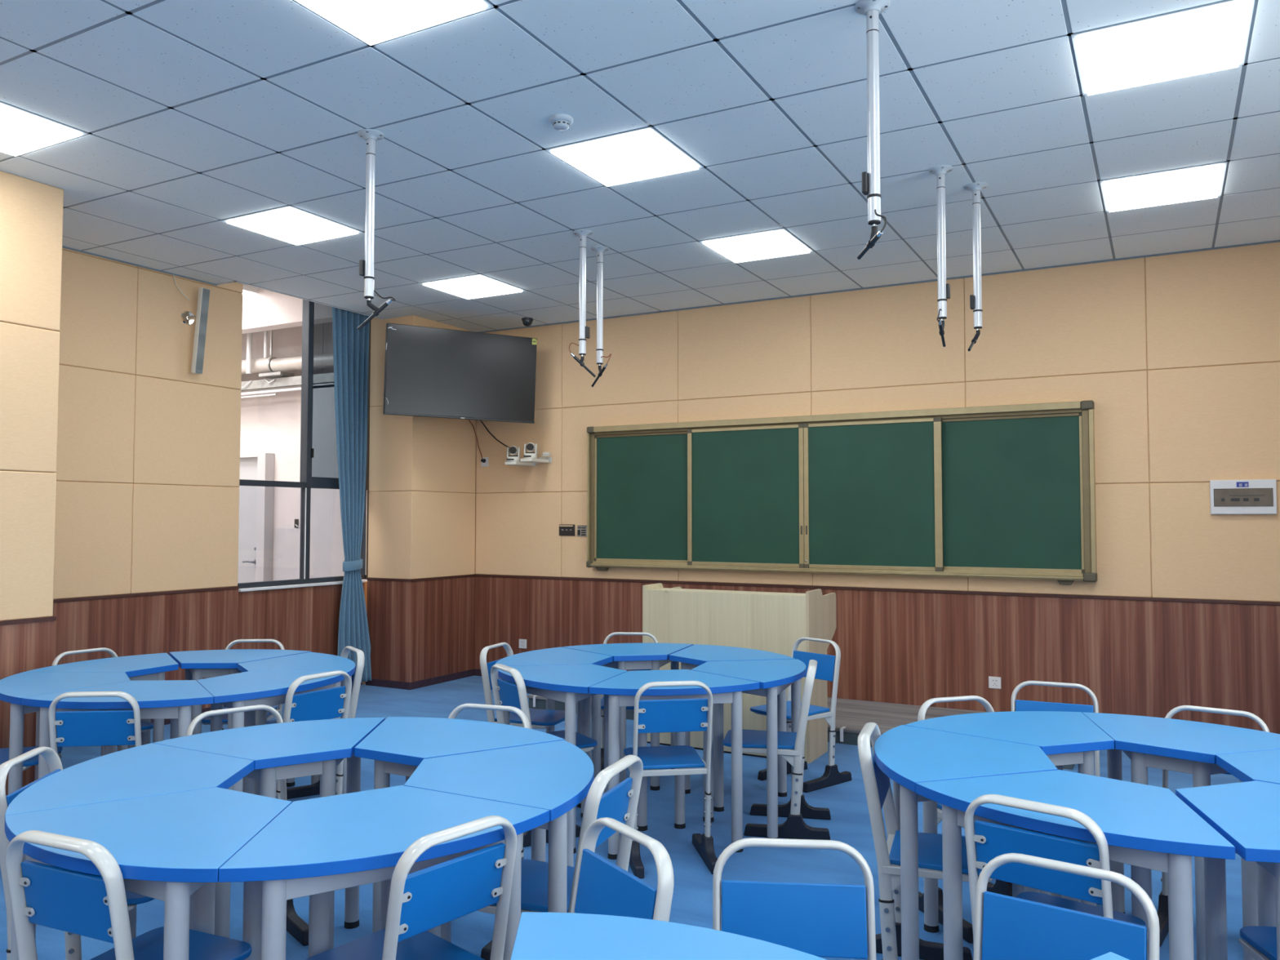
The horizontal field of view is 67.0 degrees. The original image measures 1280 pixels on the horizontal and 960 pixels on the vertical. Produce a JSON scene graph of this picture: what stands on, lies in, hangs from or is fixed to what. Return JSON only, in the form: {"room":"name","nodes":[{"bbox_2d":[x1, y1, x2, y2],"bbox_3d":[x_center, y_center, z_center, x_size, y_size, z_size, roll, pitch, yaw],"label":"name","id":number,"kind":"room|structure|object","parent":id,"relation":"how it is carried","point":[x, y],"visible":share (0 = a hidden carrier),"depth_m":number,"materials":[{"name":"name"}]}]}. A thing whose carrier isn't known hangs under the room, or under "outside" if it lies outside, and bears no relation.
{"room":"classroom","nodes":[
{"label":"classroom","id":0,"kind":"room"},
{"bbox_2d":[0,170,63,795],"bbox_3d":[-4.000,0.041,5.080,1.152,3.355,1.216,-1,-3,28],"label":"wall pier","id":1,"kind":"object","parent":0,"point":[31,211],"visible":0.98,"depth_m":5.20,"materials":[{"name":"brown"}]},
{"bbox_2d":[53,247,243,708],"bbox_3d":[-5.108,-0.261,4.394,0.152,3.900,7.735,-1,-3,28],"label":"wall","id":2,"kind":"structure","parent":0,"point":[148,472],"depth_m":7.03,"materials":[{"name":"brown"}]},
{"bbox_2d":[181,311,195,324],"bbox_3d":[-3.413,-1.235,7.348,0.070,0.109,0.109,-1,-3,28],"label":"bracket","id":3,"kind":"object","parent":2,"relation":"attached to","point":[188,317],"visible":1,"depth_m":7.35,"materials":[{"name":"silver metal"}]},
{"bbox_2d":[191,287,209,373],"bbox_3d":[-3.302,-1.126,7.325,0.164,0.654,0.068,-1,-3,22],"label":"speaker","id":4,"kind":"object","parent":3,"relation":"attached to","point":[203,297],"visible":1,"depth_m":7.29},
{"bbox_2d":[237,579,367,684],"bbox_3d":[-2.906,1.376,8.368,0.170,0.957,1.465,-1,-3,28],"label":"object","id":5,"kind":"structure","parent":2,"relation":"attached to","point":[302,616],"depth_m":8.20,"materials":[{"name":"brown"}]},
{"bbox_2d":[237,299,370,588],"bbox_3d":[-2.914,-0.433,8.422,0.103,2.663,1.510,-1,-3,28],"label":"window","id":6,"kind":"structure","parent":2,"relation":"in","point":[307,482],"depth_m":8.43,"materials":[{"name":"black metal"}]},
{"bbox_2d":[240,321,333,580],"bbox_3d":[-4.278,-0.160,10.524,4.220,4.200,0.100,-1,-3,28],"label":"wall","id":7,"kind":"structure","parent":0,"point":[268,424],"depth_m":10.21,"materials":[{"name":"white paint"}]},
{"bbox_2d":[237,453,274,582],"bbox_3d":[-4.407,0.832,10.426,1.150,2.210,0.124,-1,-3,28],"label":"door","id":8,"kind":"structure","parent":7,"relation":"in","point":[255,526],"depth_m":10.24,"materials":[{"name":"white"}]},
{"bbox_2d":[274,528,299,580],"bbox_3d":[-3.568,1.211,10.017,0.620,1.420,0.015,-1,-3,28],"label":"trim","id":9,"kind":"structure","parent":7,"relation":"attached to","point":[286,540],"depth_m":10.09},
{"bbox_2d":[298,382,367,581],"bbox_3d":[-2.940,0.473,9.578,0.950,2.860,0.240,-1,-3,28],"label":"window pane","id":10,"kind":"object","parent":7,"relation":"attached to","point":[326,557],"depth_m":9.55,"materials":[{"name":"glass"}]},
{"bbox_2d":[366,315,475,682],"bbox_3d":[-2.042,-0.061,9.218,0.532,3.900,0.972,-1,-3,28],"label":"pier","id":11,"kind":"object","parent":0,"point":[420,579],"visible":0.69,"depth_m":8.87,"materials":[{"name":"brown"}]},
{"bbox_3d":[-1.706,-0.924,8.774,0.538,0.312,0.446,-1,-3,28],"label":"wall bracket","id":12,"kind":"object","parent":11,"relation":"attached to","visible":0},
{"bbox_2d":[382,323,537,423],"bbox_3d":[-1.573,-0.925,8.550,1.361,0.796,0.135,1,-3,-27],"label":"television","id":13,"kind":"object","parent":12,"relation":"attached to","point":[429,371],"visible":1,"depth_m":8.49,"materials":[{"name":"metal"}]},
{"bbox_3d":[-2.786,-1.749,8.366,0.024,0.022,1.340,-1,-3,28],"label":"rail","id":14,"kind":"object","parent":11,"relation":"attached to","visible":0},
{"bbox_2d":[332,306,371,683],"bbox_3d":[-2.577,0.061,8.673,0.103,3.510,0.570,-1,-3,28],"label":"curtain","id":15,"kind":"object","parent":14,"relation":"hanging from","point":[350,344],"visible":0.88,"depth_m":8.65,"materials":[{"name":"blue fabric"}]},
{"bbox_2d":[0,675,1243,959],"bbox_3d":[-0.903,1.676,3.324,8.310,0.050,10.010,-1,-3,28],"label":"floor","id":16,"kind":"structure","parent":0,"point":[850,824],"depth_m":4.44,"materials":[{"name":"blue carpet"}]},
{"bbox_2d":[0,746,62,770],"bbox_3d":[-2.974,1.289,4.428,0.516,0.810,0.370,1,-2,-11],"label":"chair","id":17,"kind":"object","parent":16,"relation":"on","point":[4,753],"visible":0.33,"depth_m":4.40,"materials":[{"name":"blue plastic"}]},
{"bbox_2d":[0,671,130,794],"bbox_3d":[-2.692,1.317,4.494,0.539,0.760,0.797,2,-3,-32],"label":"desk","id":18,"kind":"object","parent":16,"relation":"on","point":[15,687],"visible":0.35,"depth_m":4.35,"materials":[{"name":"white paint"}]},
{"bbox_2d":[0,746,154,959],"bbox_3d":[-1.672,1.228,2.905,0.516,0.810,0.370,0,-2,-6],"label":"chair","id":19,"kind":"object","parent":16,"relation":"on","point":[73,941],"visible":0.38,"depth_m":2.78,"materials":[{"name":"blue plastic"}]},
{"bbox_2d":[48,691,142,754],"bbox_3d":[-2.253,1.277,4.111,0.370,0.810,0.516,0,-2,-6],"label":"chair","id":20,"kind":"object","parent":16,"relation":"on","point":[104,727],"visible":0.23,"depth_m":3.97,"materials":[{"name":"blue plastic"}]},
{"bbox_2d":[22,653,178,781],"bbox_3d":[-2.715,1.338,5.023,0.539,0.760,0.797,-1,-3,27],"label":"desk","id":21,"kind":"object","parent":16,"relation":"on","point":[148,667],"visible":0.36,"depth_m":5.00,"materials":[{"name":"white paint"}]},
{"bbox_2d":[51,647,153,760],"bbox_3d":[-2.854,1.317,5.120,0.516,0.810,0.370,-1,-3,33],"label":"chair","id":22,"kind":"object","parent":16,"relation":"on","point":[145,726],"visible":0.19,"depth_m":5.15,"materials":[{"name":"white metal"}]},
{"bbox_2d":[21,680,213,778],"bbox_3d":[-2.221,1.307,4.249,0.797,0.760,0.539,0,-2,-2],"label":"desk","id":23,"kind":"object","parent":16,"relation":"on","point":[172,700],"visible":0.52,"depth_m":4.08,"materials":[{"name":"white paint"}]},
{"bbox_2d":[4,830,251,959],"bbox_3d":[-1.223,1.204,2.295,0.370,0.810,0.516,-1,-3,23],"label":"chair","id":24,"kind":"object","parent":16,"relation":"on","point":[93,906],"visible":0.96,"depth_m":2.19,"materials":[{"name":"blue plastic"}]},
{"bbox_2d":[4,742,254,938],"bbox_3d":[-1.472,1.251,2.856,0.539,0.760,0.797,0,-2,-2],"label":"desk","id":25,"kind":"object","parent":16,"relation":"on","point":[151,769],"visible":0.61,"depth_m":2.85,"materials":[{"name":"white paint"}]},
{"bbox_2d":[4,786,292,959],"bbox_3d":[-1.190,1.233,2.407,0.797,0.760,0.539,-1,-3,28],"label":"desk","id":26,"kind":"object","parent":16,"relation":"on","point":[169,848],"visible":0.77,"depth_m":2.36,"materials":[{"name":"white paint"}]},
{"bbox_2d":[168,648,311,786],"bbox_3d":[-2.269,1.351,5.334,0.797,0.760,0.539,0,-2,-2],"label":"desk","id":27,"kind":"object","parent":16,"relation":"on","point":[197,664],"visible":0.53,"depth_m":5.22,"materials":[{"name":"white paint"}]},
{"bbox_2d":[201,639,284,729],"bbox_3d":[-2.247,1.333,5.494,0.370,0.810,0.516,0,-2,-4],"label":"chair","id":28,"kind":"object","parent":16,"relation":"on","point":[206,721],"visible":0.21,"depth_m":5.61,"materials":[{"name":"white metal"}]},
{"bbox_2d":[186,704,308,946],"bbox_3d":[-1.401,1.251,3.469,0.370,0.810,0.516,2,-3,-40],"label":"chair","id":29,"kind":"object","parent":16,"relation":"on","point":[296,926],"visible":0.12,"depth_m":3.56,"materials":[{"name":"white metal"}]},
{"bbox_2d":[151,717,385,949],"bbox_3d":[-1.223,1.270,3.324,0.797,0.760,0.539,2,-3,-32],"label":"desk","id":30,"kind":"object","parent":16,"relation":"on","point":[292,749],"visible":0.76,"depth_m":3.25,"materials":[{"name":"white paint"}]},
{"bbox_2d":[196,671,350,794],"bbox_3d":[-1.774,1.319,4.533,0.539,0.760,0.797,-1,-3,27],"label":"desk","id":31,"kind":"object","parent":16,"relation":"on","point":[249,688],"visible":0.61,"depth_m":4.46,"materials":[{"name":"white paint"}]},
{"bbox_2d":[237,652,355,795],"bbox_3d":[-1.797,1.341,5.063,0.539,0.760,0.797,2,-3,-32],"label":"desk","id":32,"kind":"object","parent":16,"relation":"on","point":[308,661],"visible":0.42,"depth_m":4.99,"materials":[{"name":"white paint"}]},
{"bbox_2d":[275,670,351,799],"bbox_3d":[-1.607,1.294,4.518,0.516,0.810,0.370,-1,-3,33],"label":"chair","id":33,"kind":"object","parent":16,"relation":"on","point":[330,703],"visible":0.45,"depth_m":4.46,"materials":[{"name":"blue plastic"}]},
{"bbox_2d":[266,645,364,799],"bbox_3d":[-1.719,1.321,5.198,0.516,0.810,0.370,2,-3,-32],"label":"chair","id":34,"kind":"object","parent":16,"relation":"on","point":[311,789],"visible":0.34,"depth_m":5.19,"materials":[{"name":"white metal"}]},
{"bbox_2d":[218,785,549,959],"bbox_3d":[-0.660,1.234,2.426,0.797,0.760,0.539,2,-3,-32],"label":"desk","id":35,"kind":"object","parent":16,"relation":"on","point":[314,848],"visible":0.84,"depth_m":2.34,"materials":[{"name":"white paint"}]},
{"bbox_2d":[305,815,517,959],"bbox_3d":[-0.546,1.205,2.324,0.516,0.810,0.370,-2,-3,40],"label":"chair","id":36,"kind":"object","parent":16,"relation":"on","point":[420,901],"visible":1,"depth_m":2.27,"materials":[{"name":"blue plastic"}]},
{"bbox_2d":[354,716,564,933],"bbox_3d":[-0.688,1.272,3.354,0.797,0.760,0.539,-1,-3,28],"label":"desk","id":37,"kind":"object","parent":16,"relation":"on","point":[397,745],"visible":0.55,"depth_m":3.31,"materials":[{"name":"white paint"}]},
{"bbox_2d":[448,703,530,959],"bbox_3d":[-0.632,1.253,3.498,0.370,0.810,0.516,-1,-2,20],"label":"chair","id":38,"kind":"object","parent":16,"relation":"on","point":[486,952],"visible":0.12,"depth_m":3.63,"materials":[{"name":"blue plastic"}]},
{"bbox_2d":[404,740,594,942],"bbox_3d":[-0.408,1.254,2.894,0.539,0.760,0.797,0,-2,-2],"label":"desk","id":39,"kind":"object","parent":16,"relation":"on","point":[554,776],"visible":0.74,"depth_m":2.80,"materials":[{"name":"blue laminate"}]},
{"bbox_2d":[480,642,564,728],"bbox_3d":[-0.651,1.330,5.390,0.516,0.810,0.370,-1,-2,19],"label":"chair","id":40,"kind":"object","parent":16,"relation":"on","point":[540,718],"visible":0.34,"depth_m":5.29,"materials":[{"name":"white metal"}]},
{"bbox_2d":[490,663,597,847],"bbox_3d":[-0.496,1.303,4.723,0.516,0.810,0.370,1,-3,-31],"label":"chair","id":41,"kind":"object","parent":16,"relation":"on","point":[505,693],"visible":0.38,"depth_m":4.67,"materials":[{"name":"white metal"}]},
{"bbox_2d":[495,647,612,808],"bbox_3d":[-0.457,1.351,5.284,0.539,0.760,0.797,-1,-2,20],"label":"desk","id":42,"kind":"object","parent":16,"relation":"on","point":[555,655],"visible":0.29,"depth_m":5.28,"materials":[{"name":"white paint"}]},
{"bbox_2d":[477,755,643,914],"bbox_3d":[-0.225,1.227,2.858,0.516,0.810,0.370,-1,-3,21],"label":"chair","id":43,"kind":"object","parent":16,"relation":"on","point":[620,803],"visible":0.45,"depth_m":2.85,"materials":[{"name":"blue plastic"}]},
{"bbox_2d":[497,663,627,853],"bbox_3d":[-0.365,1.329,4.755,0.539,0.760,0.797,2,-3,-39],"label":"desk","id":44,"kind":"object","parent":16,"relation":"on","point":[569,684],"visible":0.5,"depth_m":4.68,"materials":[{"name":"white paint"}]},
{"bbox_2d":[570,817,674,921],"bbox_3d":[-0.173,1.196,2.098,0.516,0.810,0.370,2,-3,-33],"label":"chair","id":45,"kind":"object","parent":16,"relation":"on","point":[602,886],"visible":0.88,"depth_m":2.18,"materials":[{"name":"blue plastic"}]},
{"bbox_2d":[562,643,693,791],"bbox_3d":[-0.041,1.365,5.628,0.797,0.760,0.539,0,-2,-9],"label":"desk","id":46,"kind":"object","parent":16,"relation":"on","point":[625,656],"visible":0.52,"depth_m":5.45,"materials":[{"name":"white paint"}]},
{"bbox_2d":[600,631,657,777],"bbox_3d":[-0.074,1.350,5.864,0.370,0.810,0.516,0,-2,6],"label":"chair","id":47,"kind":"object","parent":16,"relation":"on","point":[628,708],"visible":0.23,"depth_m":5.96,"materials":[{"name":"white metal"}]},
{"bbox_2d":[510,911,826,959],"bbox_3d":[0.045,1.198,1.514,0.797,0.760,0.539,-1,-3,28],"label":"desk","id":48,"kind":"object","parent":16,"relation":"on","point":[540,935],"visible":1,"depth_m":1.73,"materials":[{"name":"white paint"}]},
{"bbox_2d":[622,680,717,878],"bbox_3d":[0.123,1.289,4.376,0.370,0.810,0.516,0,-2,-9],"label":"chair","id":49,"kind":"object","parent":16,"relation":"on","point":[675,715],"visible":0.81,"depth_m":4.25,"materials":[{"name":"blue plastic"}]},
{"bbox_2d":[588,669,759,859],"bbox_3d":[0.135,1.323,4.573,0.797,0.760,0.539,0,-2,-9],"label":"desk","id":50,"kind":"object","parent":16,"relation":"on","point":[621,690],"visible":0.8,"depth_m":4.43,"materials":[{"name":"white paint"}]},
{"bbox_2d":[669,644,795,800],"bbox_3d":[0.465,1.358,5.439,0.539,0.760,0.797,2,-3,-39],"label":"desk","id":51,"kind":"object","parent":16,"relation":"on","point":[691,657],"visible":0.47,"depth_m":5.33,"materials":[{"name":"white paint"}]},
{"bbox_2d":[642,582,836,763],"bbox_3d":[0.671,1.251,6.562,1.180,1.066,0.587,-1,-3,28],"label":"lectern","id":52,"kind":"object","parent":16,"relation":"on","point":[766,621],"visible":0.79,"depth_m":6.28,"materials":[{"name":"beige wood"}]},
{"bbox_2d":[691,659,806,838],"bbox_3d":[0.562,1.336,4.903,0.539,0.760,0.797,-1,-2,20],"label":"desk","id":53,"kind":"object","parent":16,"relation":"on","point":[774,676],"visible":0.59,"depth_m":4.86,"materials":[{"name":"white paint"}]},
{"bbox_2d":[722,659,831,839],"bbox_3d":[0.681,1.307,4.804,0.516,0.810,0.370,0,-2,11],"label":"chair","id":54,"kind":"object","parent":16,"relation":"on","point":[797,809],"visible":0.92,"depth_m":4.62,"materials":[{"name":"blue plastic"}]},
{"bbox_2d":[712,837,875,959],"bbox_3d":[0.319,1.190,1.943,0.370,0.810,0.516,0,-2,5],"label":"chair","id":55,"kind":"object","parent":16,"relation":"on","point":[824,920],"visible":0.87,"depth_m":2.09,"materials":[{"name":"blue plastic"}]},
{"bbox_2d":[527,693,1074,769],"bbox_3d":[1.116,1.762,7.283,4.020,0.105,1.094,-1,-3,28],"label":"platform","id":56,"kind":"object","parent":16,"relation":"on","point":[854,714],"depth_m":7.05,"materials":[{"name":"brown wood"}]},
{"bbox_2d":[750,636,852,792],"bbox_3d":[0.918,1.341,5.614,0.516,0.810,0.370,2,-3,-40],"label":"chair","id":57,"kind":"object","parent":16,"relation":"on","point":[828,665],"visible":0.76,"depth_m":5.58,"materials":[{"name":"blue plastic"}]},
{"bbox_2d":[857,722,991,959],"bbox_3d":[0.939,1.242,3.206,0.516,0.810,0.370,-1,-2,19],"label":"chair","id":58,"kind":"object","parent":16,"relation":"on","point":[877,787],"visible":0.73,"depth_m":3.11,"materials":[{"name":"blue plastic"}]},
{"bbox_2d":[917,695,1012,943],"bbox_3d":[1.309,1.262,3.674,0.370,0.810,0.516,1,-2,-18],"label":"chair","id":59,"kind":"object","parent":16,"relation":"on","point":[1002,887],"visible":0.14,"depth_m":3.78,"materials":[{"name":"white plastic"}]},
{"bbox_2d":[874,724,1057,959],"bbox_3d":[1.036,1.264,3.124,0.539,0.760,0.797,0,-2,12],"label":"desk","id":60,"kind":"object","parent":16,"relation":"on","point":[908,755],"visible":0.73,"depth_m":2.99,"materials":[{"name":"white paint"}]},
{"bbox_2d":[904,711,1114,933],"bbox_3d":[1.403,1.280,3.513,0.797,0.760,0.539,1,-2,-17],"label":"desk","id":61,"kind":"object","parent":16,"relation":"on","point":[1066,738],"visible":0.52,"depth_m":3.52,"materials":[{"name":"white paint"}]},
{"bbox_2d":[1010,680,1100,904],"bbox_3d":[1.726,1.277,4.031,0.370,0.810,0.516,-1,-3,25],"label":"chair","id":62,"kind":"object","parent":16,"relation":"on","point":[1015,704],"visible":0.16,"depth_m":4.17,"materials":[{"name":"blue plastic"}]},
{"bbox_2d":[964,794,1148,944],"bbox_3d":[1.093,1.216,2.541,0.370,0.810,0.516,-2,-3,40],"label":"chair","id":63,"kind":"object","parent":16,"relation":"on","point":[991,840],"visible":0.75,"depth_m":2.44,"materials":[{"name":"blue plastic"}]},
{"bbox_2d":[973,853,1159,959],"bbox_3d":[0.771,1.186,1.833,0.370,0.810,0.516,-2,-3,36],"label":"chair","id":64,"kind":"object","parent":16,"relation":"on","point":[1006,927],"visible":1,"depth_m":1.97,"materials":[{"name":"blue plastic"}]},
{"bbox_2d":[915,769,1235,959],"bbox_3d":[1.194,1.244,2.611,0.797,0.760,0.539,-2,-3,43],"label":"desk","id":65,"kind":"object","parent":16,"relation":"on","point":[1146,828],"visible":0.88,"depth_m":2.55,"materials":[{"name":"white paint"}]},
{"bbox_2d":[1090,951,1128,959],"bbox_3d":[0.672,1.189,1.276,0.539,0.760,0.797,0,-2,-1],"label":"desk","id":66,"kind":"object","parent":16,"relation":"on","point":[1108,956],"visible":1,"depth_m":1.67,"materials":[{"name":"white paint"}]},
{"bbox_2d":[1081,711,1279,959],"bbox_3d":[1.921,1.276,3.398,0.797,0.760,0.539,-2,-3,42],"label":"desk","id":67,"kind":"object","parent":16,"relation":"on","point":[1184,746],"visible":0.68,"depth_m":3.31,"materials":[{"name":"white paint"}]},
{"bbox_2d":[1157,705,1269,946],"bbox_3d":[2.051,1.254,3.473,0.370,0.810,0.516,-2,-3,37],"label":"chair","id":68,"kind":"object","parent":16,"relation":"on","point":[1162,911],"visible":0.2,"depth_m":3.60,"materials":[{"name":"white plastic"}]},
{"bbox_2d":[1175,780,1279,959],"bbox_3d":[1.726,1.239,2.488,0.797,0.760,0.539,1,-2,-17],"label":"desk","id":69,"kind":"object","parent":16,"relation":"on","point":[1246,815],"visible":0.92,"depth_m":2.62,"materials":[{"name":"white paint"}]},
{"bbox_2d":[1216,749,1279,959],"bbox_3d":[2.083,1.256,2.892,0.539,0.760,0.797,0,-2,12],"label":"desk","id":70,"kind":"object","parent":16,"relation":"on","point":[1264,766],"visible":0.5,"depth_m":3.01,"materials":[{"name":"white paint"}]},
{"bbox_2d":[1238,925,1277,959],"bbox_3d":[1.730,1.207,2.320,0.370,0.810,0.516,0,-2,6],"label":"chair","id":71,"kind":"object","parent":16,"relation":"on","point":[1260,942],"visible":1,"depth_m":2.50,"materials":[{"name":"blue plastic"}]},
{"bbox_2d":[0,0,1279,333],"bbox_3d":[-0.877,-1.722,3.451,8.260,0.060,10.012,-1,-3,28],"label":"ceiling","id":72,"kind":"structure","parent":0,"point":[196,115],"depth_m":4.64,"materials":[{"name":"tile"}]},
{"bbox_2d":[0,101,88,155],"bbox_3d":[-3.037,-1.664,4.502,0.594,0.034,0.594,-1,-3,28],"label":"recessed light","id":73,"kind":"object","parent":72,"relation":"in","point":[22,131],"visible":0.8,"depth_m":4.58,"materials":[{"name":"plastic"}]},
{"bbox_2d":[221,204,363,244],"bbox_3d":[-2.178,-1.599,6.083,0.594,0.034,0.594,-1,-3,28],"label":"recessed light","id":74,"kind":"object","parent":72,"relation":"in","point":[289,224],"visible":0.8,"depth_m":6.04,"materials":[{"name":"plastic"}]},
{"bbox_2d":[357,128,395,330],"bbox_3d":[-1.264,-1.183,4.594,0.174,0.945,0.125,-1,-3,28],"label":"pole","id":75,"kind":"object","parent":72,"relation":"hanging from","point":[371,136],"visible":1,"depth_m":4.59,"materials":[{"name":"metal"}]},
{"bbox_2d":[293,0,493,45],"bbox_3d":[-0.928,-1.708,3.358,0.594,0.034,0.594,-1,-3,28],"label":"recessed light","id":76,"kind":"object","parent":72,"relation":"in","point":[373,22],"visible":0.94,"depth_m":3.50,"materials":[{"name":"plastic"}]},
{"bbox_2d":[419,273,525,299],"bbox_3d":[-1.319,-1.533,7.663,0.594,0.034,0.594,-1,-3,28],"label":"recessed light","id":77,"kind":"object","parent":72,"relation":"in","point":[475,286],"visible":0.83,"depth_m":7.61,"materials":[{"name":"plastic"}]},
{"bbox_2d":[549,113,573,130],"bbox_3d":[-0.362,-1.637,4.444,0.110,0.048,0.110,-1,-3,28],"label":"smoke detector","id":78,"kind":"object","parent":72,"relation":"attached to","point":[560,122],"visible":1,"depth_m":4.41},
{"bbox_2d":[568,229,595,377],"bbox_3d":[-0.365,-1.121,6.185,0.124,0.936,0.130,-2,-3,44],"label":"microphone","id":79,"kind":"object","parent":72,"relation":"hanging from","point":[584,331],"visible":1,"depth_m":6.17,"materials":[{"name":"metal"}]},
{"bbox_2d":[591,245,611,386],"bbox_3d":[-0.261,-1.105,6.553,0.144,0.939,0.138,0,-2,1],"label":"microphone","id":80,"kind":"object","parent":72,"relation":"hanging from","point":[599,250],"visible":1,"depth_m":6.54,"materials":[{"name":"metal"}]},
{"bbox_2d":[545,126,703,186],"bbox_3d":[-0.069,-1.643,4.938,0.594,0.034,0.594,-1,-3,28],"label":"recessed light","id":81,"kind":"object","parent":72,"relation":"in","point":[642,153],"visible":0.8,"depth_m":4.89,"materials":[{"name":"plastic"}]},
{"bbox_2d":[698,227,813,262],"bbox_3d":[0.790,-1.578,6.519,0.594,0.034,0.594,-1,-3,28],"label":"recessed light","id":82,"kind":"object","parent":72,"relation":"in","point":[779,242],"visible":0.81,"depth_m":6.46,"materials":[{"name":"plastic"}]},
{"bbox_2d":[854,0,890,259],"bbox_3d":[0.818,-1.253,3.438,0.143,0.895,0.162,-1,-3,28],"label":"pole","id":83,"kind":"object","parent":72,"relation":"hanging from","point":[871,9],"visible":1,"depth_m":3.43,"materials":[{"name":"metal"}]},
{"bbox_2d":[928,164,952,346],"bbox_3d":[1.573,-1.170,5.064,0.143,0.926,0.130,1,-3,-22],"label":"microphone","id":84,"kind":"object","parent":72,"relation":"hanging from","point":[940,171],"visible":1,"depth_m":5.05,"materials":[{"name":"metal"}]},
{"bbox_2d":[964,182,987,351],"bbox_3d":[1.833,-1.157,5.321,0.166,0.931,0.142,1,-2,-16],"label":"microphone","id":85,"kind":"object","parent":72,"relation":"hanging from","point":[975,300],"visible":1,"depth_m":5.30,"materials":[{"name":"metal"}]},
{"bbox_2d":[1071,0,1254,95],"bbox_3d":[2.040,-1.688,3.794,0.594,0.034,0.594,-1,-3,28],"label":"recessed light","id":86,"kind":"object","parent":72,"relation":"in","point":[1211,37],"visible":0.94,"depth_m":3.74,"materials":[{"name":"plastic"}]},
{"bbox_2d":[1099,161,1226,212],"bbox_3d":[2.899,-1.623,5.374,0.594,0.034,0.594,-1,-3,28],"label":"recessed light","id":87,"kind":"object","parent":72,"relation":"in","point":[1201,182],"visible":0.95,"depth_m":5.33,"materials":[{"name":"plastic"}]},
{"bbox_2d":[474,242,1279,733],"bbox_3d":[1.491,-0.114,7.858,8.360,3.900,0.132,-1,-3,28],"label":"wall","id":88,"kind":"structure","parent":0,"point":[1176,356],"depth_m":7.13,"materials":[{"name":"brown"}]},
{"bbox_2d":[365,668,474,689],"bbox_3d":[-2.055,1.854,9.118,0.532,0.065,0.922,-1,-3,28],"label":"trim","id":89,"kind":"structure","parent":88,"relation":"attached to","point":[428,682],"depth_m":8.79,"materials":[{"name":"wood"}]},
{"bbox_2d":[504,461,536,466],"bbox_3d":[-1.115,-0.165,9.050,0.155,0.055,0.290,-1,-3,28],"label":"shelf","id":90,"kind":"object","parent":88,"relation":"attached to","point":[508,463],"visible":0.73,"depth_m":8.98,"materials":[{"name":"white plastic"}]},
{"bbox_2d":[506,445,519,462],"bbox_3d":[-1.173,-0.244,8.981,0.124,0.148,0.126,0,-2,3],"label":"camera","id":91,"kind":"object","parent":90,"relation":"on","point":[513,450],"visible":0.96,"depth_m":8.95,"materials":[{"name":"white plastic"}]},
{"bbox_2d":[520,456,551,462],"bbox_3d":[-0.958,-0.193,8.966,0.155,0.055,0.290,-1,-3,28],"label":"shelf","id":92,"kind":"object","parent":88,"relation":"attached to","point":[541,460],"visible":1,"depth_m":8.94,"materials":[{"name":"white plastic"}]},
{"bbox_2d":[523,442,537,458],"bbox_3d":[-1.007,-0.272,8.915,0.124,0.148,0.126,0,-2,3],"label":"camera","id":93,"kind":"object","parent":92,"relation":"on","point":[530,446],"visible":0.98,"depth_m":8.88,"materials":[{"name":"white plastic"}]},
{"bbox_2d":[559,524,574,535],"bbox_3d":[-0.675,0.463,8.943,0.172,0.104,0.014,-1,-3,28],"label":"switch panel","id":94,"kind":"object","parent":88,"relation":"attached to","point":[564,529],"visible":1,"depth_m":8.94,"materials":[{"name":"black plastic"}]},
{"bbox_2d":[586,400,1097,585],"bbox_3d":[1.370,0.130,7.788,4.165,1.299,0.113,-1,-3,28],"label":"chalkboard","id":95,"kind":"object","parent":88,"relation":"attached to","point":[1004,491],"visible":1,"depth_m":7.58,"materials":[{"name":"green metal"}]},
{"bbox_2d":[1209,479,1277,514],"bbox_3d":[3.993,0.113,6.405,0.374,0.229,0.040,-1,-3,28],"label":"box","id":96,"kind":"object","parent":88,"relation":"attached to","point":[1252,496],"visible":1,"depth_m":6.39,"materials":[{"name":"white plastic"}]},
{"bbox_3d":[-5.302,-1.987,8.708,4.220,0.100,4.200,-1,-3,28],"label":"ceiling","id":97,"kind":"structure","parent":0,"visible":0},
{"bbox_2d":[245,333,252,373],"bbox_3d":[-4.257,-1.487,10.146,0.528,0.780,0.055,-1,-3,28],"label":"vertical conduit","id":98,"kind":"object","parent":97,"relation":"hanging from","point":[249,335],"visible":0.47,"depth_m":10.01,"materials":[{"name":"white plastic"}]},
{"bbox_2d":[263,329,271,358],"bbox_3d":[-3.793,-1.567,9.875,0.102,0.640,0.038,-1,-3,28],"label":"vertical conduit","id":99,"kind":"object","parent":97,"relation":"attached to","point":[265,337],"visible":0.42,"depth_m":9.87,"materials":[{"name":"white plastic"}]},
{"bbox_2d":[242,288,332,333],"bbox_3d":[-4.539,-1.686,10.103,4.220,0.385,0.160,-1,-3,28],"label":"beam","id":100,"kind":"structure","parent":97,"relation":"attached to","point":[264,310],"depth_m":9.51,"materials":[{"name":"white paint"}]},
{"bbox_2d":[240,323,333,398],"bbox_3d":[-4.244,-1.356,10.339,3.900,1.005,0.240,-1,-3,28],"label":"cable tray","id":101,"kind":"object","parent":97,"relation":"hanging from","point":[293,383],"visible":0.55,"depth_m":9.96,"materials":[{"name":"metal"}]},
{"bbox_2d":[241,353,333,378],"bbox_3d":[-4.339,-1.164,10.314,3.951,0.220,0.180,-1,-3,28],"label":"pipe","id":102,"kind":"object","parent":101,"relation":"on","point":[275,366],"visible":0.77,"depth_m":9.89,"materials":[{"name":"metal"}]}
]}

